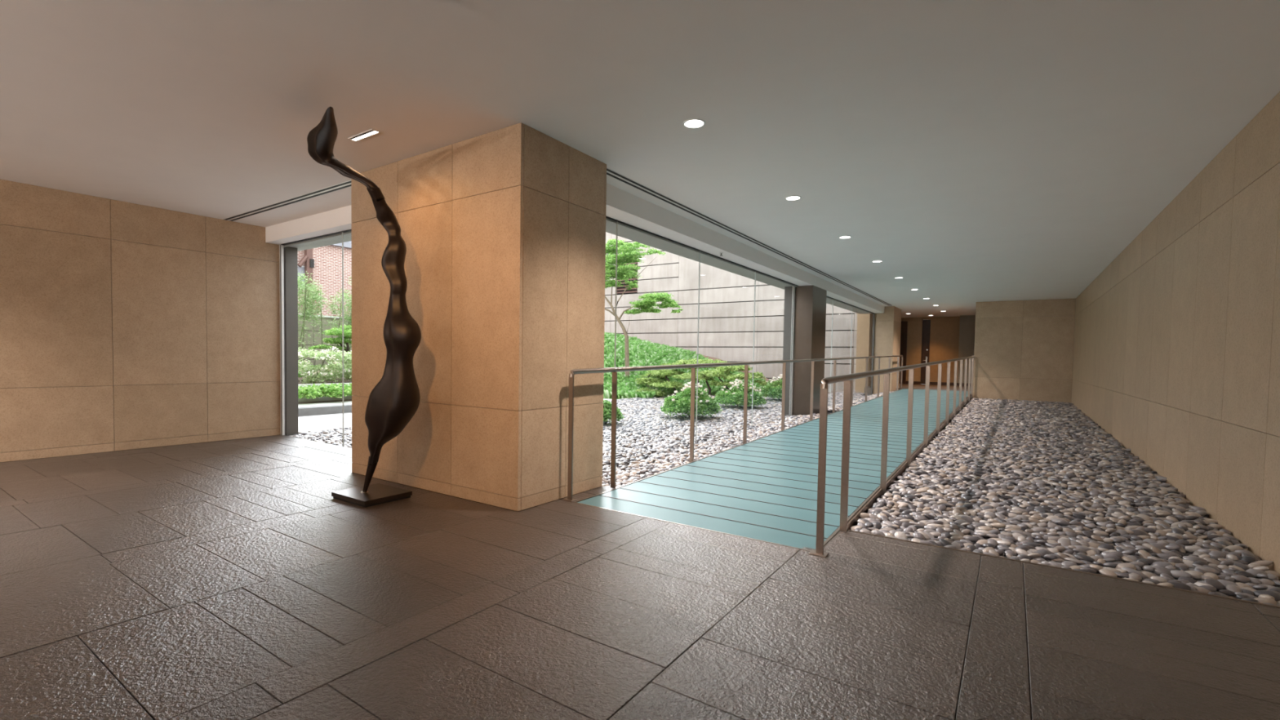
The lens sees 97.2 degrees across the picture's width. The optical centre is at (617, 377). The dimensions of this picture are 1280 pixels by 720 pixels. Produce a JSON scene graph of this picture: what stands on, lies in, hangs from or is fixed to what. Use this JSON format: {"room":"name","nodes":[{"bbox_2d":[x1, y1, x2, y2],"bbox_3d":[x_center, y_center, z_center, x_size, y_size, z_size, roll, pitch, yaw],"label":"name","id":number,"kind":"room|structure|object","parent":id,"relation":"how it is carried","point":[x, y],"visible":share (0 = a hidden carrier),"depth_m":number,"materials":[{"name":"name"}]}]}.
{"room":"building lobby","nodes":[
{"label":"building lobby","id":0,"kind":"room"},
{"bbox_2d":[0,179,280,462],"bbox_3d":[-7.265,-0.493,4.703,0.480,2.968,8.200,2,2,35],"label":"wall","id":1,"kind":"structure","parent":0,"point":[124,326],"depth_m":6.54,"materials":[{"name":"stone"}]},
{"bbox_2d":[283,246,298,435],"bbox_3d":[-4.837,-0.473,8.180,0.480,2.755,0.160,2,2,35],"label":"trim","id":2,"kind":"structure","parent":1,"relation":"attached to","point":[290,254],"depth_m":8.03,"materials":[{"name":"grey metal"}]},
{"bbox_2d":[265,204,351,244],"bbox_3d":[-3.457,-1.895,6.887,3.170,0.208,0.200,2,2,35],"label":"trim","id":3,"kind":"structure","parent":1,"relation":"attached to","point":[339,220],"depth_m":7.05,"materials":[{"name":"paint"}]},
{"bbox_2d":[279,229,351,446],"bbox_3d":[-3.431,-0.444,7.014,3.160,2.701,0.040,2,2,35],"label":"window","id":4,"kind":"structure","parent":1,"relation":"in","point":[281,246],"depth_m":7.86,"materials":[{"name":"grey metal"}]},
{"bbox_2d":[283,231,351,249],"bbox_3d":[-2.832,-1.866,6.761,5.300,0.238,0.290,2,2,35],"label":"trim","id":5,"kind":"structure","parent":1,"relation":"attached to","point":[348,235],"depth_m":7.53,"materials":[{"name":"grey metal"}]},
{"bbox_2d":[0,0,1279,317],"bbox_3d":[3.039,-2.346,10.510,10.600,0.632,29.600,2,2,35],"label":"ceiling","id":6,"kind":"structure","parent":0,"point":[976,150],"depth_m":3.80,"materials":[{"name":"paint"}]},
{"bbox_2d":[222,180,351,221],"bbox_3d":[-3.772,-1.985,6.421,3.140,0.004,0.112,2,2,35],"label":"ceiling vent","id":7,"kind":"object","parent":6,"relation":"in","point":[348,184],"visible":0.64,"depth_m":6.32,"materials":[{"name":"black metal"}]},
{"bbox_2d":[297,240,351,251],"bbox_3d":[-2.901,-2.204,7.009,4.880,0.845,0.050,2,2,35],"label":"trim","id":8,"kind":"structure","parent":6,"relation":"attached to","point":[347,240],"depth_m":7.82,"materials":[{"name":"grey metal"}]},
{"bbox_2d":[347,128,379,141],"bbox_3d":[-1.979,-1.886,4.398,0.330,0.006,0.065,2,2,35],"label":"recessed light","id":9,"kind":"object","parent":6,"relation":"in","point":[370,132],"visible":1,"depth_m":4.39,"materials":[{"name":"white metal"}]},
{"bbox_2d":[682,118,705,128],"bbox_3d":[0.554,-1.837,4.089,0.164,0.006,0.164,2,2,35],"label":"recessed light","id":10,"kind":"object","parent":6,"relation":"in","point":[692,123],"visible":1,"depth_m":4.09,"materials":[{"name":"white metal"}]},
{"bbox_2d":[606,167,891,305],"bbox_3d":[4.083,-2.035,11.148,0.112,0.004,14.870,2,2,35],"label":"ceiling vent","id":11,"kind":"object","parent":6,"relation":"in","point":[610,172],"visible":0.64,"depth_m":7.00,"materials":[{"name":"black metal"}]},
{"bbox_2d":[785,195,801,200],"bbox_3d":[1.847,-1.883,5.936,0.164,0.006,0.164,2,2,35],"label":"recessed light","id":12,"kind":"object","parent":6,"relation":"in","point":[789,197],"visible":1,"depth_m":5.93,"materials":[{"name":"white metal"}]},
{"bbox_2d":[838,235,851,238],"bbox_3d":[3.139,-1.929,7.783,0.164,0.006,0.164,2,2,35],"label":"recessed light","id":13,"kind":"object","parent":6,"relation":"in","point":[841,237],"visible":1,"depth_m":7.78,"materials":[{"name":"white metal"}]},
{"bbox_2d":[0,435,1279,719],"bbox_3d":[-2.988,1.115,2.162,9.900,0.141,8.073,2,2,35],"label":"floor","id":14,"kind":"structure","parent":0,"point":[227,580],"depth_m":2.54,"materials":[{"name":"tile"}]},
{"bbox_2d":[306,106,421,507],"bbox_3d":[-1.934,-0.372,4.200,0.880,2.720,0.889,2,2,35],"label":"bronze sculpture","id":15,"kind":"object","parent":14,"relation":"on","point":[393,402],"visible":1,"depth_m":4.29,"materials":[{"name":"metal"}]},
{"bbox_2d":[351,122,606,511],"bbox_3d":[-1.346,-0.474,5.250,2.262,2.868,1.061,2,2,35],"label":"stone pillar","id":16,"kind":"structure","parent":14,"relation":"on","point":[503,231],"depth_m":4.57,"materials":[{"name":"stone"}]},
{"bbox_2d":[573,388,973,551],"bbox_3d":[5.144,0.827,10.710,1.945,0.524,16.478,2,2,35],"label":"ramp","id":17,"kind":"object","parent":14,"relation":"on","point":[764,489],"visible":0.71,"depth_m":5.32,"materials":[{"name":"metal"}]},
{"bbox_2d":[848,397,1279,606],"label":"pebble bed","id":18,"kind":"object","parent":14,"relation":"on","point":[1037,482],"visible":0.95,"depth_m":4.53,"materials":[{"name":"grey gravel"}]},
{"bbox_2d":[808,355,974,557],"bbox_3d":[5.621,0.262,9.662,0.100,1.432,15.438,2,2,35],"label":"handrail","id":19,"kind":"object","parent":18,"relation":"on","point":[819,551],"visible":0.9,"depth_m":4.32,"materials":[{"name":"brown metal"}]},
{"bbox_2d":[604,231,873,392],"bbox_3d":[1.782,-3.324,24.468,18.700,7.900,0.330,2,2,35],"label":"wall","id":20,"kind":"structure","parent":0,"point":[726,299],"depth_m":22.73,"materials":[{"name":"stone"}]},
{"bbox_2d":[617,255,637,293],"bbox_3d":[0.422,-4.581,25.210,1.140,1.640,0.120,2,2,35],"label":"louvres","id":21,"kind":"object","parent":20,"relation":"attached to","point":[633,278],"visible":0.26,"depth_m":25.16,"materials":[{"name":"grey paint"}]},
{"bbox_2d":[855,313,871,392],"bbox_3d":[9.541,-0.867,20.951,0.400,2.868,4.100,2,2,35],"label":"wall","id":22,"kind":"structure","parent":0,"point":[864,338],"depth_m":19.28,"materials":[{"name":"beige stone"}]},
{"bbox_2d":[872,306,901,394],"bbox_3d":[8.678,-0.712,18.201,0.578,3.008,1.398,2,2,35],"label":"stone pillar","id":23,"kind":"structure","parent":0,"point":[887,325],"depth_m":17.65,"materials":[{"name":"stone"}]},
{"bbox_2d":[605,217,873,314],"bbox_3d":[3.575,-1.944,11.671,0.415,0.238,15.100,2,2,35],"label":"trim","id":24,"kind":"structure","parent":23,"relation":"attached to","point":[624,231],"depth_m":8.15,"materials":[{"name":"grey metal"}]},
{"bbox_2d":[605,182,884,313],"bbox_3d":[3.860,-1.947,11.453,0.290,0.208,15.130,2,2,35],"label":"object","id":25,"kind":"structure","parent":23,"relation":"attached to","point":[624,206],"depth_m":7.48,"materials":[{"name":"paint"}]},
{"bbox_2d":[863,383,973,395],"bbox_3d":[10.893,0.486,19.643,3.400,0.296,4.550,2,2,35],"label":"floor","id":26,"kind":"structure","parent":0,"point":[934,387],"depth_m":19.00,"materials":[{"name":"stone"}]},
{"bbox_2d":[901,316,959,382],"bbox_3d":[11.636,-1.013,21.863,2.780,2.578,0.200,2,2,35],"label":"wall","id":27,"kind":"structure","parent":0,"point":[944,331],"depth_m":21.42,"materials":[{"name":"wood"}]},
{"bbox_2d":[898,320,907,383],"bbox_3d":[11.100,-0.958,22.068,0.370,2.438,0.080,2,2,35],"label":"trim","id":28,"kind":"structure","parent":27,"relation":"attached to","point":[904,331],"depth_m":21.98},
{"bbox_2d":[920,319,930,384],"bbox_3d":[11.817,-0.963,21.644,0.270,2.480,0.152,2,2,35],"label":"door","id":29,"kind":"structure","parent":27,"relation":"in","point":[926,323],"depth_m":21.65,"materials":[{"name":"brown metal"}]},
{"bbox_2d":[957,315,975,383],"bbox_3d":[13.078,-0.947,20.611,1.020,2.578,0.600,2,2,35],"label":"wall","id":30,"kind":"structure","parent":0,"point":[967,322],"depth_m":20.52,"materials":[{"name":"brown wood"}]},
{"bbox_2d":[905,381,970,386],"bbox_3d":[12.154,0.252,21.156,2.480,0.104,0.415,2,2,35],"label":"baseboard","id":31,"kind":"structure","parent":30,"relation":"attached to","point":[906,382],"depth_m":21.40,"materials":[{"name":"brown wood"}]},
{"bbox_2d":[972,298,1075,403],"bbox_3d":[12.602,-0.554,17.628,2.220,3.168,5.650,2,2,35],"label":"wall","id":32,"kind":"structure","parent":0,"point":[1024,349],"depth_m":15.28,"materials":[{"name":"stone"}]},
{"bbox_2d":[1071,91,1279,580],"bbox_3d":[5.386,-0.298,5.074,0.400,3.008,23.300,2,2,35],"label":"wall","id":33,"kind":"structure","parent":0,"point":[1176,345],"depth_m":4.59,"materials":[{"name":"stone"}]},
{"bbox_2d":[848,529,1279,608],"bbox_3d":[2.477,1.157,3.249,2.185,0.143,0.016,2,2,35],"label":"trim","id":34,"kind":"structure","parent":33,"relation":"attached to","point":[981,554],"depth_m":3.17,"materials":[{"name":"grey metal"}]},
{"label":"outside","id":35,"kind":"structure","parent":0,"visible":0},
{"bbox_2d":[666,353,830,396],"bbox_3d":[1.617,-0.380,19.243,12.600,2.480,8.600,2,2,35],"label":"mound","id":36,"kind":"object","parent":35,"point":[705,357],"visible":0.01,"depth_m":21.86,"materials":[{"name":"green plant"}]},
{"bbox_2d":[604,239,683,377],"bbox_3d":[-0.054,-2.083,17.718,4.686,4.622,1.716,2,3,37],"label":"maple tree","id":37,"kind":"object","parent":36,"relation":"on","point":[628,255],"visible":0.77,"depth_m":17.39,"materials":[{"name":"green plant"}]},
{"bbox_2d":[603,332,777,399],"bbox_3d":[0.331,-0.677,19.195,10.557,2.480,5.591,2,2,35],"label":"grass","id":38,"kind":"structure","parent":36,"relation":"on","point":[644,353],"depth_m":18.30,"materials":[{"name":"green plant"}]},
{"bbox_2d":[635,358,767,395],"bbox_3d":[2.355,0.104,15.992,4.192,1.278,2.485,3,3,41],"label":"yew","id":39,"kind":"object","parent":36,"relation":"on","point":[725,372],"visible":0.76,"depth_m":15.53,"materials":[{"name":"green plant"}]},
{"bbox_2d":[760,373,782,400],"bbox_3d":[4.487,0.314,15.551,1.102,0.807,1.142,0,2,-15],"label":"flowering bush","id":40,"kind":"object","parent":36,"relation":"on","point":[771,390],"visible":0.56,"depth_m":15.40,"materials":[{"name":"green plant"}]},
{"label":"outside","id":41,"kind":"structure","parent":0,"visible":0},
{"bbox_3d":[-5.019,0.289,30.267,37.150,0.270,36.170,2,2,35],"label":"soil","id":42,"kind":"object","parent":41,"visible":0},
{"bbox_2d":[297,240,351,316],"bbox_3d":[-15.022,-3.406,28.972,8.400,7.248,22.003,2,2,35],"label":"brick building","id":43,"kind":"structure","parent":42,"relation":"on","point":[324,264],"depth_m":25.04,"materials":[{"name":"red brick"}]},
{"bbox_2d":[309,258,314,267],"bbox_3d":[-13.218,-4.908,24.349,0.150,0.360,0.160,2,2,35],"label":"wall lamp","id":44,"kind":"object","parent":43,"relation":"attached to","point":[311,260],"depth_m":24.29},
{"bbox_2d":[297,412,351,432],"bbox_3d":[-4.320,0.805,11.036,2.340,0.095,5.300,2,2,35],"label":"path","id":45,"kind":"structure","parent":42,"relation":"on","point":[314,423],"depth_m":9.88,"materials":[{"name":"white concrete"}]},
{"bbox_2d":[297,400,351,407],"bbox_3d":[-4.873,0.642,13.372,0.750,0.240,8.500,2,2,35],"label":"path","id":46,"kind":"structure","parent":42,"relation":"on","point":[337,402],"depth_m":11.65,"materials":[{"name":"white concrete"}]},
{"bbox_2d":[297,404,351,416],"bbox_3d":[-4.463,0.655,13.086,0.250,0.245,8.500,2,2,35],"label":"kerb","id":47,"kind":"object","parent":42,"relation":"on","point":[335,409],"depth_m":11.05,"materials":[{"name":"grey concrete"}]},
{"bbox_2d":[290,390,896,493],"bbox_3d":[2.363,0.796,13.502,5.790,0.456,17.200,2,2,35],"label":"gravel bed","id":48,"kind":"object","parent":42,"relation":"on","point":[653,441],"visible":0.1,"depth_m":8.61,"materials":[{"name":"white gravel"}]},
{"bbox_2d":[602,400,624,424],"bbox_3d":[-0.209,0.622,9.800,0.643,0.456,0.634,2,2,35],"label":"bush","id":49,"kind":"object","parent":48,"relation":"on","point":[606,404],"visible":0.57,"depth_m":9.66,"materials":[{"name":"green plant"}]},
{"bbox_2d":[660,382,722,417],"bbox_3d":[1.422,0.455,10.923,1.205,0.761,1.195,2,2,35],"label":"flowering bush","id":50,"kind":"object","parent":48,"relation":"on","point":[680,402],"visible":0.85,"depth_m":10.65,"materials":[{"name":"green plant"}]},
{"bbox_2d":[605,216,797,466],"bbox_3d":[1.499,-0.395,8.414,0.040,2.751,7.360,2,2,35],"label":"window","id":51,"kind":"structure","parent":48,"relation":"on","point":[607,217],"depth_m":7.85,"materials":[{"name":"grey metal"}]},
{"bbox_2d":[562,355,902,502],"bbox_3d":[4.370,0.194,11.344,0.100,1.461,16.650,2,2,35],"label":"handrail","id":52,"kind":"object","parent":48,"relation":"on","point":[614,370],"visible":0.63,"depth_m":6.27,"materials":[{"name":"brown metal"}]},
{"bbox_2d":[714,378,766,407],"bbox_3d":[2.861,0.405,13.256,1.262,0.739,1.231,-1,2,-36],"label":"flowering bush","id":53,"kind":"object","parent":48,"relation":"on","point":[734,396],"visible":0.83,"depth_m":13.02,"materials":[{"name":"green plant"}]},
{"bbox_2d":[781,284,826,416],"bbox_3d":[3.929,-0.465,11.863,0.550,2.780,1.080,2,2,35],"label":"column","id":54,"kind":"structure","parent":48,"relation":"on","point":[805,306],"depth_m":11.49,"materials":[{"name":"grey metal"}]},
{"bbox_2d":[826,295,875,405],"bbox_3d":[6.140,-0.560,15.050,0.040,2.751,6.660,2,2,35],"label":"window","id":55,"kind":"structure","parent":48,"relation":"on","point":[873,321],"depth_m":16.19,"materials":[{"name":"grey metal"}]},
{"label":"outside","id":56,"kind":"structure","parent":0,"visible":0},
{"bbox_2d":[297,375,352,404],"bbox_3d":[-7.710,0.299,16.935,8.000,0.590,11.100,2,2,35],"label":"terrace","id":57,"kind":"object","parent":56,"point":[300,378],"depth_m":13.11,"materials":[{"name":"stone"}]},
{"bbox_2d":[297,271,337,377],"bbox_3d":[-9.090,-1.522,16.551,1.460,3.064,1.557,1,2,9],"label":"clump","id":58,"kind":"object","parent":57,"relation":"on","point":[310,296],"visible":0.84,"depth_m":16.45,"materials":[{"name":"plant"}]},
{"bbox_2d":[297,346,350,383],"bbox_3d":[-7.079,-0.262,13.172,1.177,0.923,1.538,2,2,30],"label":"shrub","id":59,"kind":"object","parent":57,"relation":"on","point":[325,355],"visible":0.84,"depth_m":13.17,"materials":[{"name":"green plant"}]},
{"bbox_2d":[297,364,351,377],"bbox_3d":[-7.107,-0.168,15.328,1.582,0.376,7.409,2,2,35],"label":"hedge","id":60,"kind":"object","parent":57,"relation":"on","point":[300,373],"visible":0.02,"depth_m":14.15,"materials":[{"name":"green plant"}]},
{"bbox_2d":[297,313,351,368],"bbox_3d":[-8.335,-0.839,19.846,0.370,2.360,15.000,2,2,35],"label":"wall","id":61,"kind":"structure","parent":57,"relation":"on","point":[309,343],"depth_m":17.87,"materials":[{"name":"stone"}]},
{"bbox_2d":[297,382,354,399],"bbox_3d":[-6.032,0.287,12.567,1.222,0.340,5.641,2,2,35],"label":"hedge","id":62,"kind":"object","parent":57,"relation":"on","point":[335,390],"visible":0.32,"depth_m":12.00,"materials":[{"name":"green plant"}]},
{"bbox_2d":[308,324,351,363],"bbox_3d":[-7.528,-0.725,15.872,1.474,1.545,2.497,2,2,35],"label":"maple","id":63,"kind":"object","parent":57,"relation":"on","point":[347,329],"visible":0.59,"depth_m":15.46,"materials":[{"name":"green plant"}]},
{"bbox_2d":[322,275,351,364],"bbox_3d":[-8.291,-1.613,17.454,1.390,3.206,1.736,2,2,35],"label":"clump","id":64,"kind":"object","parent":57,"relation":"on","point":[348,306],"visible":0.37,"depth_m":17.18,"materials":[{"name":"plant"}]},
{"bbox_2d":[328,351,351,381],"bbox_3d":[-6.372,-0.283,14.191,1.122,0.839,1.640,2,2,35],"label":"shrub","id":65,"kind":"object","parent":57,"relation":"on","point":[348,375],"visible":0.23,"depth_m":13.81,"materials":[{"name":"green plant"}]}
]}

